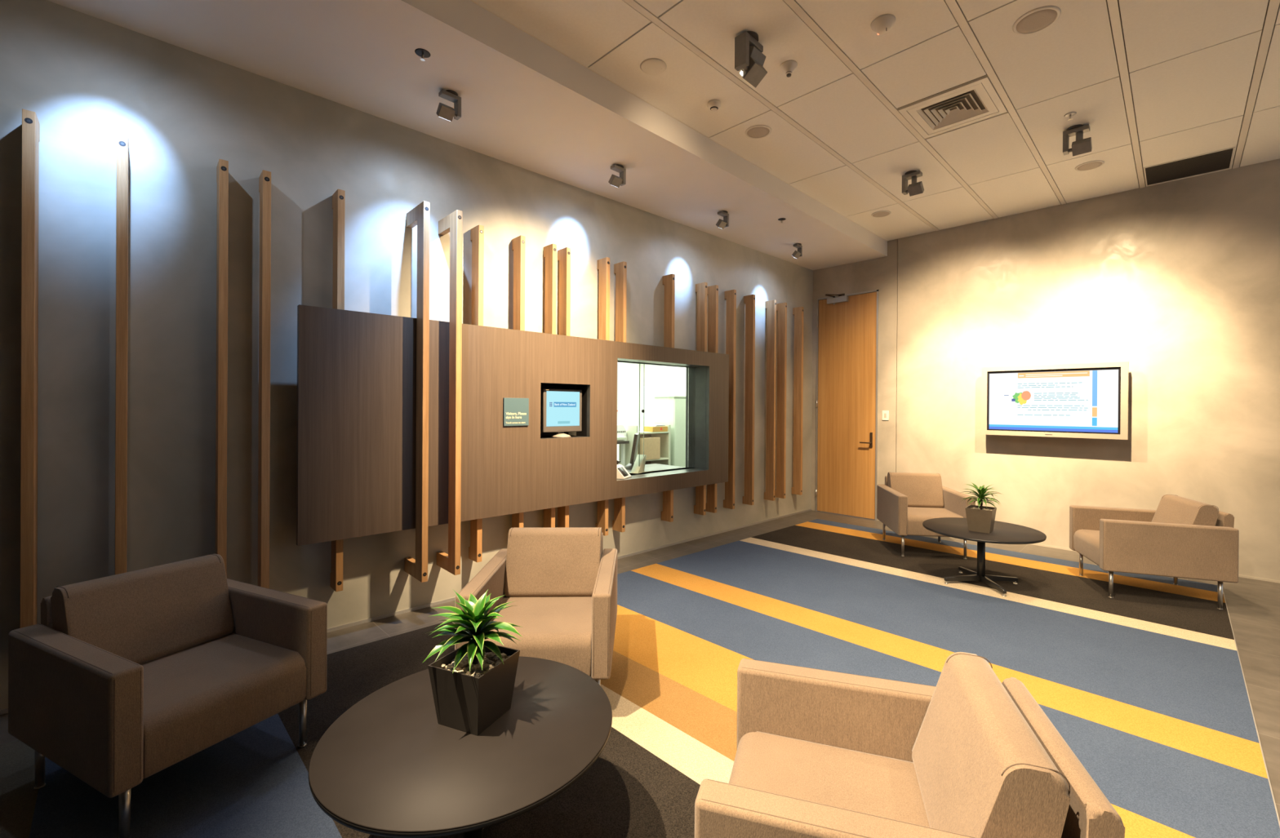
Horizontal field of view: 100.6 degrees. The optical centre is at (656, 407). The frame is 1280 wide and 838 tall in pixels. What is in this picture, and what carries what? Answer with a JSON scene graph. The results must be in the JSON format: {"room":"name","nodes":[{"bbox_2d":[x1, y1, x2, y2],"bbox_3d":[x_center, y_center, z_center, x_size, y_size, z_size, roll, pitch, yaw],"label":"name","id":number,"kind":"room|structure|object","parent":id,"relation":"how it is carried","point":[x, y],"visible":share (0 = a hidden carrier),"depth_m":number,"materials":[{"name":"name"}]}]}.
{"room":"lobby","nodes":[
{"label":"lobby","id":0,"kind":"room"},
{"bbox_2d":[0,0,813,710],"bbox_3d":[-1.521,-0.520,3.991,10.250,3.900,0.124,0,0,-44],"label":"wall","id":1,"kind":"structure","parent":0,"point":[87,80],"depth_m":3.03,"materials":[{"name":"grey paint"}]},
{"bbox_2d":[19,108,39,628],"bbox_3d":[-2.917,-0.109,2.471,0.040,2.492,0.141,0,0,-44],"label":"batten","id":2,"kind":"object","parent":1,"relation":"attached to","point":[30,122],"visible":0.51,"depth_m":2.42,"materials":[{"name":"wood"}]},
{"bbox_2d":[115,133,128,574],"bbox_3d":[-2.700,-0.108,2.680,0.040,2.492,0.141,0,0,-44],"label":"batten","id":3,"kind":"object","parent":1,"relation":"attached to","point":[122,144],"visible":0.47,"depth_m":2.63,"materials":[{"name":"wood"}]},
{"bbox_2d":[215,159,228,573],"bbox_3d":[-2.419,-0.107,2.950,0.040,2.492,0.141,0,0,-44],"label":"batten","id":4,"kind":"object","parent":1,"relation":"attached to","point":[222,168],"visible":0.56,"depth_m":2.90,"materials":[{"name":"wood"}]},
{"bbox_2d":[257,169,271,588],"bbox_3d":[-2.281,-0.107,3.083,0.040,2.492,0.141,0,0,-44],"label":"batten","id":5,"kind":"object","parent":1,"relation":"attached to","point":[264,179],"visible":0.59,"depth_m":3.04,"materials":[{"name":"wood"}]},
{"bbox_2d":[329,189,345,591],"bbox_3d":[-2.010,-0.105,3.343,0.040,2.492,0.141,0,0,-44],"label":"batten","id":6,"kind":"object","parent":1,"relation":"attached to","point":[339,196],"visible":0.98,"depth_m":3.30,"materials":[{"name":"wood"}]},
{"bbox_2d":[0,509,811,715],"bbox_3d":[-1.508,1.419,3.934,10.200,0.022,0.008,0,0,-44],"label":"baseboard","id":7,"kind":"structure","parent":1,"relation":"attached to","point":[5,711],"depth_m":3.88,"materials":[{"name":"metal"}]},
{"bbox_2d":[404,200,430,582],"bbox_3d":[-1.623,-0.103,3.591,0.040,2.492,0.321,0,0,-44],"label":"batten","id":8,"kind":"object","parent":1,"relation":"attached to","point":[420,215],"visible":1,"depth_m":3.48,"materials":[{"name":"wood"}]},
{"bbox_2d":[436,209,462,575],"bbox_3d":[-1.464,-0.103,3.743,0.040,2.492,0.321,0,0,-44],"label":"batten","id":9,"kind":"object","parent":1,"relation":"attached to","point":[452,224],"visible":1,"depth_m":3.64,"materials":[{"name":"wood"}]},
{"bbox_2d":[47,0,887,270],"bbox_3d":[-1.175,-2.206,3.745,1.645,0.522,10.080,1,0,45],"label":"soffit","id":10,"kind":"object","parent":1,"relation":"attached to","point":[526,104],"depth_m":3.34,"materials":[{"name":"white paint"}]},
{"bbox_2d":[414,48,430,61],"bbox_3d":[-1.284,-1.926,2.911,0.080,0.036,0.080,1,0,45],"label":"sprinkler","id":11,"kind":"object","parent":10,"relation":"attached to","point":[423,53],"visible":1,"depth_m":2.91,"materials":[{"name":"metal"}]},
{"bbox_2d":[435,89,461,121],"bbox_3d":[-1.282,-1.862,3.280,0.081,0.165,0.130,1,0,45],"label":"ceiling spotlight","id":12,"kind":"object","parent":10,"relation":"attached to","point":[446,112],"visible":1,"depth_m":3.27,"materials":[{"name":"black metal"}]},
{"bbox_2d":[608,164,626,187],"bbox_3d":[-0.314,-1.858,4.264,0.081,0.165,0.130,1,0,45],"label":"ceiling spotlight","id":13,"kind":"object","parent":10,"relation":"attached to","point":[615,180],"visible":1,"depth_m":4.25,"materials":[{"name":"black metal"}]},
{"bbox_2d":[715,210,728,229],"bbox_3d":[0.653,-1.854,5.248,0.081,0.165,0.130,1,0,45],"label":"ceiling spotlight","id":14,"kind":"object","parent":10,"relation":"attached to","point":[721,224],"visible":1,"depth_m":5.23,"materials":[{"name":"black metal"}]},
{"bbox_2d":[777,217,786,223],"bbox_3d":[1.284,-1.915,5.448,0.080,0.036,0.080,1,0,45],"label":"sprinkler","id":15,"kind":"object","parent":10,"relation":"attached to","point":[780,219],"visible":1,"depth_m":5.44,"materials":[{"name":"metal"}]},
{"bbox_2d":[791,243,802,258],"bbox_3d":[1.663,-1.849,6.275,0.081,0.165,0.130,1,0,45],"label":"ceiling spotlight","id":16,"kind":"object","parent":10,"relation":"attached to","point":[796,254],"visible":1,"depth_m":6.25,"materials":[{"name":"black metal"}]},
{"bbox_2d":[468,224,484,562],"bbox_3d":[-1.352,-0.103,3.976,0.040,2.492,0.141,0,0,-44],"label":"batten","id":17,"kind":"object","parent":1,"relation":"attached to","point":[477,233],"visible":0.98,"depth_m":3.93,"materials":[{"name":"wood"}]},
{"bbox_2d":[296,304,728,546],"bbox_3d":[-0.797,0.109,4.631,3.995,1.406,0.432,0,0,-44],"label":"panel","id":18,"kind":"object","parent":1,"relation":"attached to","point":[356,440],"visible":0.94,"depth_m":3.70,"materials":[{"name":"laminate"}]},
{"bbox_2d":[503,398,528,426],"bbox_3d":[-1.073,0.033,4.056,0.210,0.212,0.012,0,0,-44],"label":"sign","id":19,"kind":"object","parent":18,"relation":"attached to","point":[516,411],"visible":1,"depth_m":4.05,"materials":[{"name":"grey plastic"}]},
{"bbox_2d":[541,388,582,437],"bbox_3d":[-0.806,0.046,4.468,0.384,0.403,0.176,0,0,-44],"label":"monitor","id":20,"kind":"object","parent":18,"relation":"in","point":[561,409],"visible":1,"depth_m":4.43,"materials":[{"name":"beige plastic"}]},
{"bbox_2d":[617,359,706,479],"bbox_3d":[-0.201,0.107,5.505,1.292,1.134,0.774,0,0,-44],"label":"window","id":21,"kind":"structure","parent":18,"relation":"attached to","point":[653,413],"depth_m":5.52,"materials":[{"name":"clear glass"}]},
{"bbox_2d":[617,460,631,479],"bbox_3d":[-0.368,0.579,4.970,0.210,0.155,0.170,0,0,19],"label":"telephone","id":22,"kind":"object","parent":21,"relation":"on","point":[622,473],"visible":0.5,"depth_m":4.93,"materials":[{"name":"white plastic"}]},
{"bbox_2d":[631,461,644,474],"bbox_3d":[-0.194,0.570,5.373,0.110,0.174,0.184,0,0,29],"label":"card holder","id":23,"kind":"object","parent":21,"relation":"on","point":[639,469],"visible":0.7,"depth_m":5.34,"materials":[{"name":"white metal"}]},
{"bbox_2d":[511,235,524,528],"bbox_3d":[-1.104,-0.102,4.214,0.040,2.492,0.141,0,0,-44],"label":"batten","id":24,"kind":"object","parent":1,"relation":"attached to","point":[518,242],"visible":0.47,"depth_m":4.17,"materials":[{"name":"wood"}]},
{"bbox_2d":[543,243,556,527],"bbox_3d":[-0.894,-0.101,4.416,0.040,2.492,0.141,0,0,-44],"label":"batten","id":25,"kind":"object","parent":1,"relation":"attached to","point":[550,251],"visible":0.43,"depth_m":4.37,"materials":[{"name":"wood"}]},
{"bbox_2d":[557,247,570,527],"bbox_3d":[-0.795,-0.100,4.511,0.040,2.492,0.141,0,0,-44],"label":"batten","id":26,"kind":"object","parent":1,"relation":"attached to","point":[563,255],"visible":0.48,"depth_m":4.47,"materials":[{"name":"wood"}]},
{"bbox_2d":[595,257,609,536],"bbox_3d":[-0.489,-0.099,4.805,0.040,2.492,0.141,0,0,-44],"label":"batten","id":27,"kind":"object","parent":1,"relation":"attached to","point":[603,264],"visible":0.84,"depth_m":4.77,"materials":[{"name":"wood"}]},
{"bbox_2d":[612,261,626,532],"bbox_3d":[-0.347,-0.098,4.942,0.040,2.492,0.141,0,0,-44],"label":"batten","id":28,"kind":"object","parent":1,"relation":"attached to","point":[620,268],"visible":0.9,"depth_m":4.90,"materials":[{"name":"wood"}]},
{"bbox_2d":[661,273,675,522],"bbox_3d":[0.113,-0.096,5.384,0.040,2.492,0.141,0,0,-44],"label":"batten","id":29,"kind":"object","parent":1,"relation":"attached to","point":[668,281],"visible":0.92,"depth_m":5.35,"materials":[{"name":"wood"}]},
{"bbox_2d":[693,282,707,515],"bbox_3d":[0.472,-0.095,5.730,0.040,2.492,0.141,0,0,-44],"label":"batten","id":30,"kind":"object","parent":1,"relation":"attached to","point":[700,508],"visible":0.91,"depth_m":5.70,"materials":[{"name":"wood"}]},
{"bbox_2d":[706,284,718,513],"bbox_3d":[0.605,-0.094,5.857,0.040,2.492,0.141,0,0,-44],"label":"batten","id":31,"kind":"object","parent":1,"relation":"attached to","point":[713,291],"visible":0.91,"depth_m":5.82,"materials":[{"name":"wood"}]},
{"bbox_2d":[723,289,736,509],"bbox_3d":[0.834,-0.093,6.078,0.040,2.492,0.141,0,0,-44],"label":"batten","id":32,"kind":"object","parent":1,"relation":"attached to","point":[730,295],"visible":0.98,"depth_m":6.04,"materials":[{"name":"wood"}]},
{"bbox_2d":[742,294,755,505],"bbox_3d":[1.098,-0.092,6.331,0.040,2.492,0.141,0,0,-44],"label":"batten","id":33,"kind":"object","parent":1,"relation":"attached to","point":[749,300],"visible":1,"depth_m":6.30,"materials":[{"name":"wood"}]},
{"bbox_2d":[764,299,776,501],"bbox_3d":[1.418,-0.090,6.638,0.040,2.492,0.141,0,0,-44],"label":"batten","id":34,"kind":"object","parent":1,"relation":"attached to","point":[771,305],"visible":1,"depth_m":6.61,"materials":[{"name":"wood"}]},
{"bbox_2d":[774,302,786,498],"bbox_3d":[1.588,-0.090,6.802,0.040,2.492,0.141,0,0,-44],"label":"batten","id":35,"kind":"object","parent":1,"relation":"attached to","point":[781,308],"visible":0.94,"depth_m":6.77,"materials":[{"name":"wood"}]},
{"bbox_2d":[791,306,803,495],"bbox_3d":[1.876,-0.088,7.079,0.040,2.492,0.141,0,0,-44],"label":"batten","id":36,"kind":"object","parent":1,"relation":"attached to","point":[797,313],"visible":1,"depth_m":7.05,"materials":[{"name":"wood"}]},
{"bbox_2d":[0,510,1279,820],"bbox_3d":[1.312,1.480,1.347,8.400,0.050,10.170,1,0,45],"label":"floor","id":37,"kind":"structure","parent":0,"point":[1253,606],"depth_m":3.60,"materials":[{"name":"grey grey-brown wood planks"}]},
{"bbox_2d":[0,519,1279,837],"bbox_3d":[0.265,1.441,2.651,3.845,0.007,8.560,1,0,45],"label":"carpet","id":38,"kind":"object","parent":37,"relation":"on","point":[1145,685],"visible":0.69,"depth_m":2.81,"materials":[{"name":"carpet"}]},
{"bbox_2d":[8,554,327,837],"bbox_3d":[-1.911,1.053,2.120,0.799,0.746,0.693,0,0,24],"label":"armchair","id":39,"kind":"object","parent":38,"relation":"on","point":[122,679],"visible":1,"depth_m":1.99,"materials":[{"name":"beige fabric"}]},
{"bbox_2d":[50,554,235,664],"bbox_3d":[-2.107,0.854,2.209,0.204,0.351,0.515,0,0,24],"label":"cushion","id":40,"kind":"object","parent":39,"relation":"on","point":[150,615],"depth_m":2.17,"materials":[{"name":"beige fabric"}]},
{"bbox_2d":[308,656,612,837],"bbox_3d":[-0.574,1.208,1.660,0.864,0.456,0.864,0,0,0],"label":"round table","id":41,"kind":"object","parent":38,"relation":"on","point":[386,767],"visible":0.81,"depth_m":1.49,"materials":[{"name":"brown laminate"}]},
{"bbox_2d":[422,590,522,735],"bbox_3d":[-0.575,0.789,1.672,0.300,0.380,0.303,0,0,-18],"label":"potted plant","id":42,"kind":"object","parent":41,"relation":"on","point":[473,685],"visible":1,"depth_m":1.64,"materials":[{"name":"green plant"}]},
{"bbox_2d":[454,527,617,684],"bbox_3d":[-0.567,1.060,2.767,0.693,0.746,0.799,0,0,-2],"label":"armchair","id":43,"kind":"object","parent":38,"relation":"on","point":[562,581],"visible":0.86,"depth_m":2.76,"materials":[{"name":"beige fabric"}]},
{"bbox_2d":[503,527,601,596],"bbox_3d":[-0.574,0.863,2.983,0.515,0.351,0.204,0,0,-2],"label":"cushion","id":44,"kind":"object","parent":43,"relation":"on","point":[539,562],"depth_m":2.93,"materials":[{"name":"beige fabric"}]},
{"bbox_2d":[694,652,1124,837],"bbox_3d":[0.561,1.071,1.350,0.799,0.746,0.693,0,0,17],"label":"armchair","id":45,"kind":"object","parent":38,"relation":"on","point":[820,753],"visible":1,"depth_m":1.36,"materials":[{"name":"beige fabric"}]},
{"bbox_2d":[911,652,1071,837],"bbox_3d":[0.770,0.875,1.285,0.204,0.351,0.515,0,0,17],"label":"cushion","id":46,"kind":"object","parent":45,"relation":"on","point":[980,770],"depth_m":1.20,"materials":[{"name":"beige fabric"}]},
{"bbox_2d":[876,472,975,559],"bbox_3d":[2.725,1.076,5.455,0.693,0.746,0.799,0,0,8],"label":"armchair","id":47,"kind":"object","parent":38,"relation":"on","point":[905,500],"visible":0.84,"depth_m":5.49,"materials":[{"name":"beige fabric"}]},
{"bbox_2d":[887,472,944,507],"bbox_3d":[2.756,0.878,5.669,0.515,0.351,0.204,0,0,8],"label":"cushion","id":48,"kind":"object","parent":47,"relation":"on","point":[922,490],"depth_m":5.62,"materials":[{"name":"beige fabric"}]},
{"bbox_2d":[922,517,1046,596],"bbox_3d":[2.669,1.223,4.369,0.864,0.456,0.864,0,0,0],"label":"round table","id":49,"kind":"object","parent":38,"relation":"on","point":[1003,533],"visible":0.91,"depth_m":4.34,"materials":[{"name":"brown laminate"}]},
{"bbox_2d":[961,481,1000,533],"bbox_3d":[2.616,0.805,4.292,0.322,0.378,0.295,0,0,-33],"label":"potted plant","id":50,"kind":"object","parent":49,"relation":"on","point":[981,518],"visible":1,"depth_m":4.25,"materials":[{"name":"green plant"}]},
{"bbox_2d":[1069,494,1239,609],"bbox_3d":[3.891,1.086,4.222,0.799,0.746,0.693,0,0,20],"label":"armchair","id":51,"kind":"object","parent":38,"relation":"on","point":[1184,538],"visible":1,"depth_m":3.95,"materials":[{"name":"beige fabric"}]},
{"bbox_2d":[1151,494,1218,526],"bbox_3d":[4.096,0.891,4.146,0.204,0.351,0.515,0,0,20],"label":"cushion","id":52,"kind":"object","parent":51,"relation":"on","point":[1171,508],"depth_m":4.07,"materials":[{"name":"beige fabric"}]},
{"bbox_2d":[470,0,1279,241],"bbox_3d":[1.854,-2.272,0.767,6.859,0.336,10.080,1,0,45],"label":"ceiling","id":53,"kind":"structure","parent":0,"point":[1153,82],"depth_m":3.47,"materials":[{"name":"white tile"}]},
{"bbox_2d":[640,57,666,75],"bbox_3d":[-0.021,-2.119,3.307,0.164,0.012,0.164,1,0,45],"label":"ceiling sensor","id":54,"kind":"object","parent":53,"relation":"attached to","point":[651,66],"visible":1,"depth_m":3.29,"materials":[{"name":"white plastic"}]},
{"bbox_2d":[707,99,720,111],"bbox_3d":[0.400,-2.100,3.701,0.092,0.046,0.092,1,0,45],"label":"smoke detector","id":55,"kind":"object","parent":53,"relation":"attached to","point":[713,104],"visible":1,"depth_m":3.67,"materials":[{"name":"white plastic"}]},
{"bbox_2d":[734,31,767,88],"bbox_3d":[0.536,-2.006,3.057,0.120,0.230,0.188,1,0,45],"label":"ceiling spotlight","id":56,"kind":"object","parent":53,"relation":"attached to","point":[749,59],"visible":1,"depth_m":3.02,"materials":[{"name":"black metal"}]},
{"bbox_2d":[745,124,771,138],"bbox_3d":[0.780,-2.117,4.080,0.200,0.007,0.200,1,0,45],"label":"ceiling speaker","id":57,"kind":"object","parent":53,"relation":"attached to","point":[757,131],"visible":1,"depth_m":4.07,"materials":[{"name":"white plastic"}]},
{"bbox_2d":[780,60,797,77],"bbox_3d":[0.818,-2.087,3.288,0.104,0.064,0.104,1,0,45],"label":"smoke detector","id":58,"kind":"object","parent":53,"relation":"attached to","point":[788,67],"visible":1,"depth_m":3.26,"materials":[{"name":"white plastic"}]},
{"bbox_2d":[871,210,890,217],"bbox_3d":[2.446,-2.110,5.794,0.200,0.007,0.200,1,0,45],"label":"ceiling speaker","id":59,"kind":"object","parent":53,"relation":"attached to","point":[882,213],"visible":1,"depth_m":5.79,"materials":[{"name":"white plastic"}]},
{"bbox_2d":[872,211,888,217],"bbox_3d":[2.446,-2.111,5.794,0.170,0.004,0.170,1,0,45],"label":"speaker grille","id":60,"kind":"object","parent":59,"relation":"attached to","point":[878,214],"depth_m":5.79,"materials":[{"name":"white metal"}]},
{"bbox_2d":[871,13,896,35],"bbox_3d":[1.243,-2.084,2.916,0.128,0.062,0.128,1,0,45],"label":"smoke detector","id":61,"kind":"object","parent":53,"relation":"attached to","point":[881,24],"visible":1,"depth_m":2.89,"materials":[{"name":"white plastic"}]},
{"bbox_2d":[902,170,924,196],"bbox_3d":[2.298,-2.010,4.768,0.167,0.206,0.104,1,0,45],"label":"ceiling spotlight","id":62,"kind":"object","parent":53,"relation":"attached to","point":[916,188],"visible":1,"depth_m":4.74,"materials":[{"name":"black metal"}]},
{"bbox_2d":[897,75,1007,138],"bbox_3d":[2.103,-2.141,3.773,0.552,0.069,0.552,1,0,45],"label":"ceiling vent","id":63,"kind":"object","parent":53,"relation":"in","point":[983,86],"visible":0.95,"depth_m":3.77,"materials":[{"name":"white plastic"}]},
{"bbox_2d":[1012,5,1061,35],"bbox_3d":[2.068,-2.106,2.893,0.216,0.007,0.216,1,0,45],"label":"ceiling speaker","id":64,"kind":"object","parent":53,"relation":"attached to","point":[1039,19],"visible":1,"depth_m":2.88,"materials":[{"name":"white plastic"}]},
{"bbox_2d":[1016,8,1057,32],"bbox_3d":[2.068,-2.107,2.893,0.184,0.004,0.184,1,0,45],"label":"speaker grille","id":65,"kind":"object","parent":64,"relation":"attached to","point":[1035,20],"depth_m":2.89,"materials":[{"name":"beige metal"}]},
{"bbox_2d":[1063,111,1076,120],"bbox_3d":[2.970,-2.087,3.813,0.072,0.038,0.072,1,0,45],"label":"sprinkler","id":66,"kind":"object","parent":53,"relation":"attached to","point":[1070,114],"visible":1,"depth_m":3.81,"materials":[{"name":"metal"}]},
{"bbox_2d":[1062,124,1092,156],"bbox_3d":[3.156,-2.002,3.986,0.167,0.206,0.104,1,0,44],"label":"ceiling spotlight","id":67,"kind":"object","parent":53,"relation":"attached to","point":[1082,145],"visible":1,"depth_m":3.96,"materials":[{"name":"black metal"}]},
{"bbox_2d":[1075,160,1104,171],"bbox_3d":[3.758,-2.099,4.611,0.200,0.007,0.200,1,0,45],"label":"ceiling speaker","id":68,"kind":"object","parent":53,"relation":"attached to","point":[1091,165],"visible":1,"depth_m":4.61,"materials":[{"name":"white plastic"}]},
{"bbox_2d":[1077,161,1102,170],"bbox_3d":[3.758,-2.100,4.611,0.170,0.004,0.170,1,0,45],"label":"speaker grille","id":69,"kind":"object","parent":68,"relation":"attached to","point":[1087,166],"depth_m":4.61,"materials":[{"name":"white metal"}]},
{"bbox_2d":[1143,146,1235,186],"bbox_3d":[4.633,-2.094,4.639,0.544,0.006,0.520,1,0,45],"label":"ceiling vent","id":70,"kind":"object","parent":53,"relation":"in","point":[1220,160],"visible":1,"depth_m":4.62,"materials":[{"name":"metal"}]},
{"bbox_2d":[811,158,1279,581],"bbox_3d":[5.001,-0.478,4.761,7.950,3.900,0.100,1,0,45],"label":"wall","id":71,"kind":"structure","parent":0,"point":[1178,282],"depth_m":5.26,"materials":[{"name":"paint"}]},
{"bbox_2d":[815,289,878,520],"bbox_3d":[2.506,-0.041,7.090,0.848,2.982,0.275,1,0,45],"label":"door","id":72,"kind":"structure","parent":71,"relation":"in","point":[847,361],"depth_m":7.11,"materials":[{"name":"brown wood"}]},
{"bbox_2d":[882,410,888,420],"bbox_3d":[2.908,0.101,6.754,0.082,0.122,0.013,1,0,45],"label":"light switch","id":73,"kind":"object","parent":71,"relation":"attached to","point":[885,413],"visible":1,"depth_m":6.75,"materials":[{"name":"white plastic"}]},
{"bbox_2d":[981,361,1128,439],"bbox_3d":[4.072,-0.069,5.494,1.212,0.740,0.156,1,0,45],"label":"television","id":74,"kind":"object","parent":71,"relation":"attached to","point":[1079,400],"visible":1,"depth_m":5.40,"materials":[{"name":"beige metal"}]},
{"bbox_2d":[1031,543,1279,583],"bbox_3d":[5.390,1.466,4.298,6.720,0.018,0.008,1,0,45],"label":"baseboard","id":75,"kind":"structure","parent":71,"relation":"attached to","point":[1037,544],"depth_m":4.60,"materials":[{"name":"paint"}]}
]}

